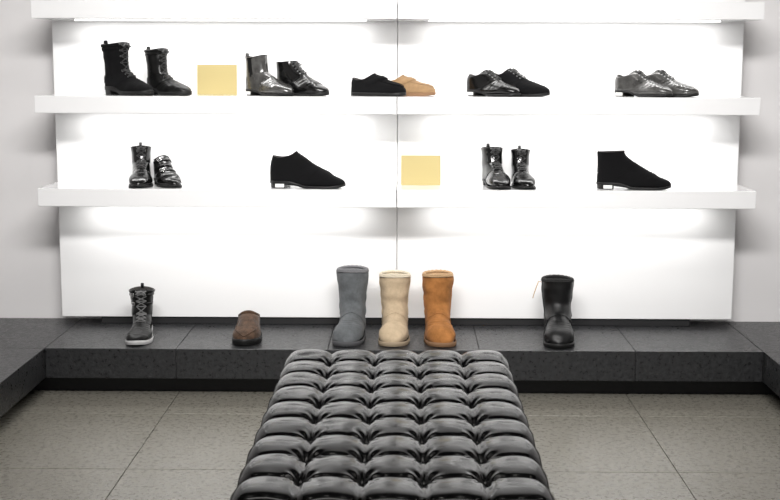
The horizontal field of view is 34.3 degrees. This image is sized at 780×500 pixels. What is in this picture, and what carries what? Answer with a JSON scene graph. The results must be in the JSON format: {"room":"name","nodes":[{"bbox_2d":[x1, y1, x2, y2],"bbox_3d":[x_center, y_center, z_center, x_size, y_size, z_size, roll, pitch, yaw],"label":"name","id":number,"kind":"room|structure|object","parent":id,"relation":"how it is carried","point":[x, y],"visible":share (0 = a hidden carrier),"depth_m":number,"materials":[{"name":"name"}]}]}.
{"room":"shoe store","nodes":[
{"label":"shoe store","id":0,"kind":"room"},
{"bbox_2d":[0,390,779,499],"bbox_3d":[0.024,0.947,2.365,4.100,0.050,6.000,0,8,1],"label":"floor","id":1,"kind":"structure","parent":0,"point":[55,444],"depth_m":4.21,"materials":[{"name":"tile"}]},
{"bbox_2d":[0,318,779,416],"bbox_3d":[0.040,0.638,3.624,4.094,0.190,3.412,0,8,1],"label":"display platform","id":2,"kind":"object","parent":1,"relation":"on","point":[700,357],"visible":0.82,"depth_m":4.80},
{"bbox_2d":[125,283,154,344],"bbox_3d":[-0.970,0.249,4.906,0.105,0.198,0.283,-1,9,-5],"label":"boot","id":3,"kind":"object","parent":2,"relation":"on","point":[140,333],"visible":1,"depth_m":4.92,"materials":[{"name":"black leather"}]},
{"bbox_2d":[232,310,261,344],"bbox_3d":[-0.554,0.293,4.915,0.114,0.110,0.267,0,8,-3],"label":"slipper","id":4,"kind":"object","parent":2,"relation":"on","point":[247,331],"visible":1,"depth_m":4.84,"materials":[{"name":"brown leather"}]},
{"bbox_2d":[332,265,368,345],"bbox_3d":[-0.152,0.212,4.904,0.136,0.276,0.299,1,8,5],"label":"boot","id":5,"kind":"object","parent":2,"relation":"on","point":[352,280],"visible":1,"depth_m":4.92,"materials":[{"name":"grey leather"}]},
{"bbox_2d":[378,270,410,346],"bbox_3d":[0.019,0.222,4.904,0.128,0.256,0.297,0,8,1],"label":"boot","id":6,"kind":"object","parent":2,"relation":"on","point":[394,284],"visible":1,"depth_m":4.91,"materials":[{"name":"beige leather"}]},
{"bbox_2d":[422,270,456,346],"bbox_3d":[0.192,0.222,4.896,0.129,0.259,0.298,0,8,-2],"label":"boot","id":7,"kind":"object","parent":2,"relation":"on","point":[437,285],"visible":1,"depth_m":4.91,"materials":[{"name":"brown leather"}]},
{"bbox_2d":[533,274,574,347],"bbox_3d":[0.636,0.234,4.883,0.161,0.242,0.297,1,8,3],"label":"boot","id":8,"kind":"object","parent":2,"relation":"on","point":[557,290],"visible":1,"depth_m":4.89,"materials":[{"name":"black leather"}]},
{"bbox_2d":[230,349,554,499],"bbox_3d":[0.012,0.592,3.148,0.675,0.422,1.354,0,8,1],"label":"leather bench","id":9,"kind":"object","parent":1,"relation":"on","point":[350,424],"visible":1,"depth_m":2.92,"materials":[{"name":"black leather"}]},
{"bbox_2d":[0,0,779,321],"bbox_3d":[0.065,-0.862,5.179,4.300,2.800,0.100,0,8,1],"label":"wall","id":10,"kind":"structure","parent":0,"point":[30,264],"depth_m":5.21,"materials":[{"name":"white paint"}]},
{"bbox_2d":[52,0,397,317],"bbox_3d":[-0.658,-0.582,5.078,1.375,1.728,0.040,0,8,1],"label":"display panel","id":11,"kind":"object","parent":10,"relation":"attached to","point":[197,261],"depth_m":5.10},
{"bbox_2d":[30,0,396,20],"bbox_3d":[-0.660,-0.919,4.866,1.375,0.070,0.280,0,8,1],"label":"display shelf","id":12,"kind":"object","parent":11,"relation":"attached to","point":[64,10],"depth_m":4.73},
{"bbox_2d":[34,94,396,113],"bbox_3d":[-0.660,-0.568,4.918,1.375,0.069,0.280,0,8,1],"label":"display shelf","id":13,"kind":"object","parent":11,"relation":"attached to","point":[51,103],"depth_m":4.78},
{"bbox_2d":[101,40,153,95],"bbox_3d":[-1.015,-0.707,4.897,0.281,0.211,0.103,7,11,40],"label":"boot","id":14,"kind":"object","parent":13,"relation":"on","point":[118,78],"visible":0.99,"depth_m":4.90,"materials":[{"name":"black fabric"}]},
{"bbox_2d":[144,47,191,95],"bbox_3d":[-0.867,-0.697,4.907,0.253,0.188,0.092,8,11,42],"label":"boot","id":15,"kind":"object","parent":13,"relation":"on","point":[162,83],"visible":0.94,"depth_m":4.90,"materials":[{"name":"black leather"}]},
{"bbox_2d":[197,65,236,94],"bbox_3d":[-0.679,-0.670,4.966,0.156,0.118,0.038,0,8,1],"label":"display card","id":16,"kind":"object","parent":13,"relation":"on","point":[211,79],"depth_m":4.95,"materials":[{"name":"yellow paper"}]},
{"bbox_2d":[245,53,293,95],"bbox_3d":[-0.467,-0.681,4.893,0.264,0.164,0.094,8,11,42],"label":"boot","id":17,"kind":"object","parent":13,"relation":"on","point":[259,81],"visible":1,"depth_m":4.90,"materials":[{"name":"leather"}]},
{"bbox_2d":[276,61,329,95],"bbox_3d":[-0.343,-0.668,4.906,0.261,0.134,0.094,7,11,40],"label":"boot","id":18,"kind":"object","parent":13,"relation":"on","point":[291,73],"visible":0.92,"depth_m":4.88,"materials":[{"name":"black leather"}]},
{"bbox_2d":[351,73,405,96],"bbox_3d":[-0.043,-0.639,4.877,0.240,0.088,0.091,5,10,28],"label":"moccasin","id":19,"kind":"object","parent":13,"relation":"on","point":[374,84],"visible":0.99,"depth_m":4.85,"materials":[{"name":"black fabric"}]},
{"bbox_2d":[38,182,396,207],"bbox_3d":[-0.661,-0.217,4.971,1.375,0.072,0.280,0,8,1],"label":"display shelf","id":20,"kind":"object","parent":11,"relation":"attached to","point":[118,194],"depth_m":4.83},
{"bbox_2d":[128,142,152,187],"bbox_3d":[-0.980,-0.335,4.961,0.094,0.162,0.269,-1,9,-9],"label":"boot","id":21,"kind":"object","parent":20,"relation":"on","point":[141,176],"visible":1,"depth_m":4.96,"materials":[{"name":"black leather"}]},
{"bbox_2d":[153,155,181,187],"bbox_3d":[-0.879,-0.312,4.957,0.088,0.118,0.244,-3,9,-23],"label":"shoe","id":22,"kind":"object","parent":20,"relation":"on","point":[165,175],"visible":1,"depth_m":4.91,"materials":[{"name":"black leather"}]},
{"bbox_2d":[270,151,345,188],"bbox_3d":[-0.318,-0.313,4.890,0.298,0.143,0.109,1,9,6],"label":"shoe","id":23,"kind":"object","parent":20,"relation":"on","point":[295,169],"visible":1,"depth_m":4.86,"materials":[{"name":"black fabric"}]},
{"bbox_2d":[101,316,689,325],"bbox_3d":[0.020,0.285,5.245,2.420,0.032,0.108,0,8,1],"label":"trim","id":24,"kind":"structure","parent":10,"relation":"attached to","point":[105,319],"depth_m":5.19,"materials":[{"name":"black"}]},
{"bbox_2d":[397,0,744,318],"bbox_3d":[0.715,-0.576,5.062,1.368,1.728,0.040,0,8,1],"label":"display panel","id":25,"kind":"object","parent":10,"relation":"attached to","point":[622,263],"depth_m":5.08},
{"bbox_2d":[397,183,755,208],"bbox_3d":[0.712,-0.211,4.955,1.368,0.072,0.280,0,8,1],"label":"display shelf","id":26,"kind":"object","parent":25,"relation":"attached to","point":[444,195],"depth_m":4.82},
{"bbox_2d":[401,155,440,184],"bbox_3d":[0.122,-0.317,5.009,0.156,0.118,0.038,0,8,1],"label":"display card","id":27,"kind":"object","parent":26,"relation":"on","point":[415,169],"depth_m":4.99,"materials":[{"name":"yellow paper"}]},
{"bbox_2d":[481,143,510,188],"bbox_3d":[0.416,-0.329,4.944,0.095,0.162,0.268,-1,9,-9],"label":"boot","id":28,"kind":"object","parent":26,"relation":"on","point":[494,176],"visible":1,"depth_m":4.95,"materials":[{"name":"black leather"}]},
{"bbox_2d":[510,145,535,188],"bbox_3d":[0.518,-0.324,4.943,0.090,0.154,0.258,0,8,-1],"label":"boot","id":29,"kind":"object","parent":26,"relation":"on","point":[521,178],"visible":1,"depth_m":4.94,"materials":[{"name":"black leather"}]},
{"bbox_2d":[595,148,670,189],"bbox_3d":[0.939,-0.315,4.874,0.293,0.157,0.104,1,9,6],"label":"boot","id":30,"kind":"object","parent":26,"relation":"on","point":[614,168],"visible":1,"depth_m":4.85,"materials":[{"name":"black fabric"}]},
{"bbox_2d":[397,95,759,114],"bbox_3d":[0.713,-0.562,4.902,1.368,0.069,0.280,0,8,1],"label":"display shelf","id":31,"kind":"object","parent":25,"relation":"attached to","point":[431,104],"depth_m":4.76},
{"bbox_2d":[391,75,435,95],"bbox_3d":[0.071,-0.646,4.946,0.223,0.082,0.085,3,9,20],"label":"moccasin","id":32,"kind":"object","parent":31,"relation":"on","point":[413,87],"visible":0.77,"depth_m":4.90,"materials":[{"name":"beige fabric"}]},
{"bbox_2d":[466,70,520,96],"bbox_3d":[0.404,-0.647,4.885,0.255,0.103,0.092,8,11,42],"label":"shoe","id":33,"kind":"object","parent":31,"relation":"on","point":[486,83],"visible":1,"depth_m":4.87,"materials":[{"name":"black leather"}]},
{"bbox_2d":[495,68,549,96],"bbox_3d":[0.501,-0.652,4.903,0.270,0.109,0.098,7,11,40],"label":"shoe","id":34,"kind":"object","parent":31,"relation":"on","point":[528,88],"visible":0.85,"depth_m":4.85,"materials":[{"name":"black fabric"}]},
{"bbox_2d":[614,70,672,96],"bbox_3d":[0.983,-0.644,4.878,0.255,0.103,0.092,8,11,42],"label":"shoe","id":35,"kind":"object","parent":31,"relation":"on","point":[636,83],"visible":0.99,"depth_m":4.87,"materials":[{"name":"leather"}]},
{"bbox_2d":[646,69,698,96],"bbox_3d":[1.077,-0.648,4.897,0.261,0.105,0.095,8,11,42],"label":"shoe","id":36,"kind":"object","parent":31,"relation":"on","point":[679,89],"visible":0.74,"depth_m":4.85,"materials":[{"name":"leather"}]},
{"bbox_2d":[398,1,764,21],"bbox_3d":[0.714,-0.913,4.850,1.368,0.070,0.280,0,8,1],"label":"display shelf","id":37,"kind":"object","parent":25,"relation":"attached to","point":[431,11],"depth_m":4.71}
]}

